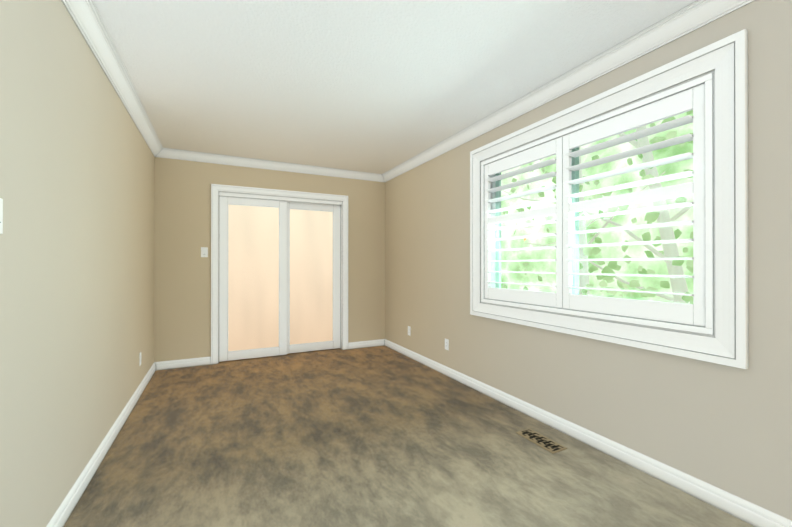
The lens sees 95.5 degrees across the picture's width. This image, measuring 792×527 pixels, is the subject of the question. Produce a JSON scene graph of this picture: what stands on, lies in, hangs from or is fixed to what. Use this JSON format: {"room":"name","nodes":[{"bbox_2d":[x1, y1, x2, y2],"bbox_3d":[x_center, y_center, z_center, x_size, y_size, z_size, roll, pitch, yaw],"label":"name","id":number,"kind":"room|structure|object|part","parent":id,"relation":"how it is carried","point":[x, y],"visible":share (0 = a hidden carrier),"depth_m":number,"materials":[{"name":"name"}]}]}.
{"room":"empty bedroom","nodes":[
{"label":"empty bedroom","id":0,"kind":"room"},
{"bbox_2d":[0,0,154,526],"bbox_3d":[-1.297,-0.051,1.063,0.120,2.440,6.640,0,0,-26],"label":"wall","id":1,"kind":"structure","parent":0,"point":[77,162],"depth_m":1.62,"materials":[{"name":"beige paint"}]},
{"bbox_2d":[0,198,2,233],"bbox_3d":[-1.262,-0.153,1.136,0.008,0.115,0.070,0,0,-26],"label":"light switch","id":2,"kind":"object","parent":1,"relation":"attached to","point":[1,225],"visible":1,"depth_m":1.16,"materials":[{"name":"white plastic"}]},
{"bbox_2d":[0,206,1,224],"bbox_3d":[-1.257,-0.154,1.139,0.003,0.061,0.028,0,0,-26],"label":"paddle","id":3,"kind":"object","parent":2,"relation":"attached to","point":[0,214],"visible":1,"depth_m":1.15,"materials":[{"name":"white plastic"}]},
{"bbox_2d":[46,362,157,526],"bbox_3d":[-1.938,1.127,2.510,0.015,0.092,3.234,0,0,-26],"label":"baseboard","id":4,"kind":"structure","parent":1,"relation":"attached to","point":[62,514],"depth_m":2.02,"materials":[{"name":"white wood"}]},
{"bbox_2d":[61,0,164,157],"bbox_3d":[-1.203,-1.225,1.112,0.090,0.090,6.400,0,0,-26],"label":"crown molding","id":5,"kind":"structure","parent":1,"relation":"attached to","point":[93,30],"depth_m":2.19,"materials":[{"name":"white wood"}]},
{"bbox_2d":[154,157,384,361],"bbox_3d":[-1.413,-0.042,4.641,3.080,2.440,0.120,0,0,-26],"label":"wall","id":6,"kind":"structure","parent":0,"point":[182,266],"depth_m":4.17,"materials":[{"name":"beige paint"}]},
{"bbox_2d":[158,356,210,369],"bbox_3d":[-2.393,1.131,4.079,0.525,0.092,0.015,0,0,-26],"label":"baseboard","id":7,"kind":"structure","parent":6,"relation":"attached to","point":[172,364],"depth_m":4.07,"materials":[{"name":"white wood"}]},
{"bbox_2d":[201,247,207,256],"bbox_3d":[-2.222,-0.130,4.171,0.070,0.115,0.008,0,0,-26],"label":"light switch","id":8,"kind":"object","parent":6,"relation":"attached to","point":[204,248],"visible":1,"depth_m":4.17,"materials":[{"name":"white plastic"}]},
{"bbox_2d":[219,196,286,361],"bbox_3d":[-1.753,0.175,4.446,0.784,1.980,0.034,0,0,-26],"label":"sliding closet door","id":9,"kind":"structure","parent":6,"relation":"in","point":[252,290],"depth_m":4.43,"materials":[{"name":"white wood"}]},
{"bbox_3d":[-1.753,0.173,4.446,0.608,1.787,0.008,0,0,-26],"label":"glass","id":10,"kind":"part","parent":9,"relation":"part of","materials":[{"name":"beige glass"}]},
{"bbox_2d":[228,204,279,351],"bbox_3d":[-1.747,0.173,4.435,0.596,1.775,0.008,0,0,-26],"label":"beads","id":11,"kind":"object","parent":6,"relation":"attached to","point":[279,257],"visible":1,"depth_m":4.51},
{"bbox_2d":[165,148,384,181],"bbox_3d":[-1.389,-1.217,4.539,2.610,0.090,0.090,0,0,-26],"label":"crown molding","id":12,"kind":"structure","parent":6,"relation":"attached to","point":[170,153],"depth_m":4.44,"materials":[{"name":"white wood"}]},
{"bbox_2d":[211,184,347,364],"bbox_3d":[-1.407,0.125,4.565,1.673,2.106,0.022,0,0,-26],"label":"door frame","id":13,"kind":"structure","parent":6,"relation":"attached to","point":[215,188],"depth_m":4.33,"materials":[{"name":"white wood"}]},
{"bbox_2d":[289,208,332,344],"bbox_3d":[-1.122,0.174,4.790,0.588,1.775,0.008,0,0,-26],"label":"beads","id":14,"kind":"object","parent":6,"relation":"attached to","point":[289,277],"visible":1,"depth_m":4.66},
{"bbox_2d":[287,201,340,353],"bbox_3d":[-1.127,0.176,4.802,0.798,1.980,0.034,0,0,-26],"label":"sliding closet door","id":15,"kind":"structure","parent":6,"relation":"in","point":[315,276],"depth_m":4.81,"materials":[{"name":"white wood"}]},
{"bbox_2d":[348,339,381,348],"bbox_3d":[-0.419,1.133,5.053,0.532,0.092,0.015,0,0,-26],"label":"baseboard","id":16,"kind":"structure","parent":6,"relation":"attached to","point":[371,343],"depth_m":5.04,"materials":[{"name":"white wood"}]},
{"bbox_2d":[93,0,696,173],"bbox_3d":[0.030,-1.319,1.721,3.080,0.100,6.640,0,0,-26],"label":"ceiling","id":17,"kind":"structure","parent":0,"point":[377,86],"depth_m":2.28,"materials":[{"name":"white paint"}]},
{"bbox_2d":[63,346,754,526],"bbox_3d":[-0.169,1.222,2.119,3.080,0.100,7.540,0,0,-26],"label":"floor","id":18,"kind":"structure","parent":0,"point":[381,436],"depth_m":2.13,"materials":[{"name":"carpet"}]},
{"bbox_2d":[516,428,566,453],"bbox_3d":[0.956,1.170,2.384,0.132,0.005,0.310,0,0,-26],"label":"air vent register","id":19,"kind":"object","parent":18,"relation":"on","point":[544,442],"visible":1,"depth_m":2.37,"materials":[{"name":"beige metal"}]},
{"bbox_2d":[385,0,791,520],"bbox_3d":[1.335,-0.048,2.362,0.170,2.440,6.640,0,0,-26],"label":"wall","id":20,"kind":"structure","parent":0,"point":[726,428],"depth_m":1.98,"materials":[{"name":"beige paint"}]},
{"bbox_2d":[445,338,448,349],"bbox_3d":[0.532,0.851,3.785,0.008,0.115,0.070,0,0,-26],"label":"outlet","id":21,"kind":"object","parent":20,"relation":"attached to","point":[446,344],"visible":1,"depth_m":3.77,"materials":[{"name":"white plastic"}]},
{"bbox_2d":[381,0,754,181],"bbox_3d":[1.218,-1.223,2.307,0.090,0.090,6.400,0,0,-26],"label":"crown molding","id":22,"kind":"structure","parent":20,"relation":"attached to","point":[699,13],"depth_m":2.25,"materials":[{"name":"white wood"}]},
{"bbox_2d":[382,339,791,526],"bbox_3d":[1.252,1.126,2.319,0.015,0.092,6.400,0,0,-26],"label":"baseboard","id":23,"kind":"structure","parent":20,"relation":"attached to","point":[755,515],"depth_m":2.08,"materials":[{"name":"white wood"}]},
{"bbox_2d":[481,70,714,337],"bbox_3d":[1.239,-0.289,2.559,0.169,1.302,1.745,0,0,-26],"label":"liner","id":24,"kind":"object","parent":20,"relation":"attached to","point":[681,331],"visible":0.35,"depth_m":1.87,"materials":[{"name":"white wood"}]},
{"bbox_2d":[490,110,692,302],"bbox_3d":[1.276,-0.289,2.577,0.065,1.276,1.719,0,0,-26],"label":"window","id":25,"kind":"structure","parent":24,"relation":"attached to","point":[574,228],"depth_m":2.55,"materials":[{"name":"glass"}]},
{"bbox_3d":[1.113,-0.288,2.941,0.006,1.110,0.756,0,0,-26],"label":"glass","id":26,"kind":"part","parent":25,"relation":"part of","materials":[{"name":"clear glass"}]},
{"bbox_3d":[1.113,-0.288,2.941,0.026,1.192,0.838,0,0,-26],"label":"window unit sash","id":27,"kind":"part","parent":25,"relation":"part of","materials":[{"name":"clear glass"}]},
{"bbox_2d":[470,29,748,368],"bbox_3d":[1.169,-0.289,2.525,0.075,1.536,1.979,0,0,-26],"label":"window frame","id":28,"kind":"structure","parent":20,"relation":"in","point":[726,59],"depth_m":1.77,"materials":[{"name":"white wood"}]},
{"bbox_2d":[484,136,562,307],"bbox_3d":[0.997,-0.288,2.901,0.028,1.210,0.825,0,0,-26],"label":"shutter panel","id":29,"kind":"object","parent":28,"relation":"attached to","point":[533,154],"visible":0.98,"depth_m":2.78,"materials":[{"name":"white wood"}]},
{"bbox_2d":[485,158,555,286],"bbox_3d":[0.997,-0.288,2.901,0.108,0.920,0.717,0,0,-26],"label":"louvres","id":30,"kind":"object","parent":29,"relation":"attached to","point":[528,180],"visible":0.88,"depth_m":2.84,"materials":[{"name":"white wood"}]},
{"bbox_2d":[563,83,705,326],"bbox_3d":[1.363,-0.290,2.159,0.028,1.210,0.825,0,0,-26],"label":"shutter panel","id":31,"kind":"object","parent":28,"relation":"attached to","point":[693,99],"visible":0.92,"depth_m":2.00,"materials":[{"name":"white wood"}]},
{"bbox_2d":[565,115,692,295],"bbox_3d":[1.363,-0.290,2.159,0.108,0.920,0.717,0,0,-26],"label":"louvres","id":32,"kind":"object","parent":31,"relation":"attached to","point":[678,122],"visible":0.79,"depth_m":2.08,"materials":[{"name":"white wood"}]},
{"label":"outside","id":33,"kind":"structure","parent":0,"visible":0},
{"bbox_2d":[501,112,692,302],"bbox_3d":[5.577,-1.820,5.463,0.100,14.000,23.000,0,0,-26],"label":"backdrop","id":34,"kind":"structure","parent":33,"point":[675,167],"depth_m":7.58,"materials":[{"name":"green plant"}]},
{"bbox_2d":[501,110,692,303],"bbox_3d":[2.981,0.029,4.383,2.908,7.313,7.452,0,0,-26],"label":"tree","id":35,"kind":"object","parent":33,"point":[646,173],"depth_m":4.07,"materials":[{"name":"green plant"}]}
]}

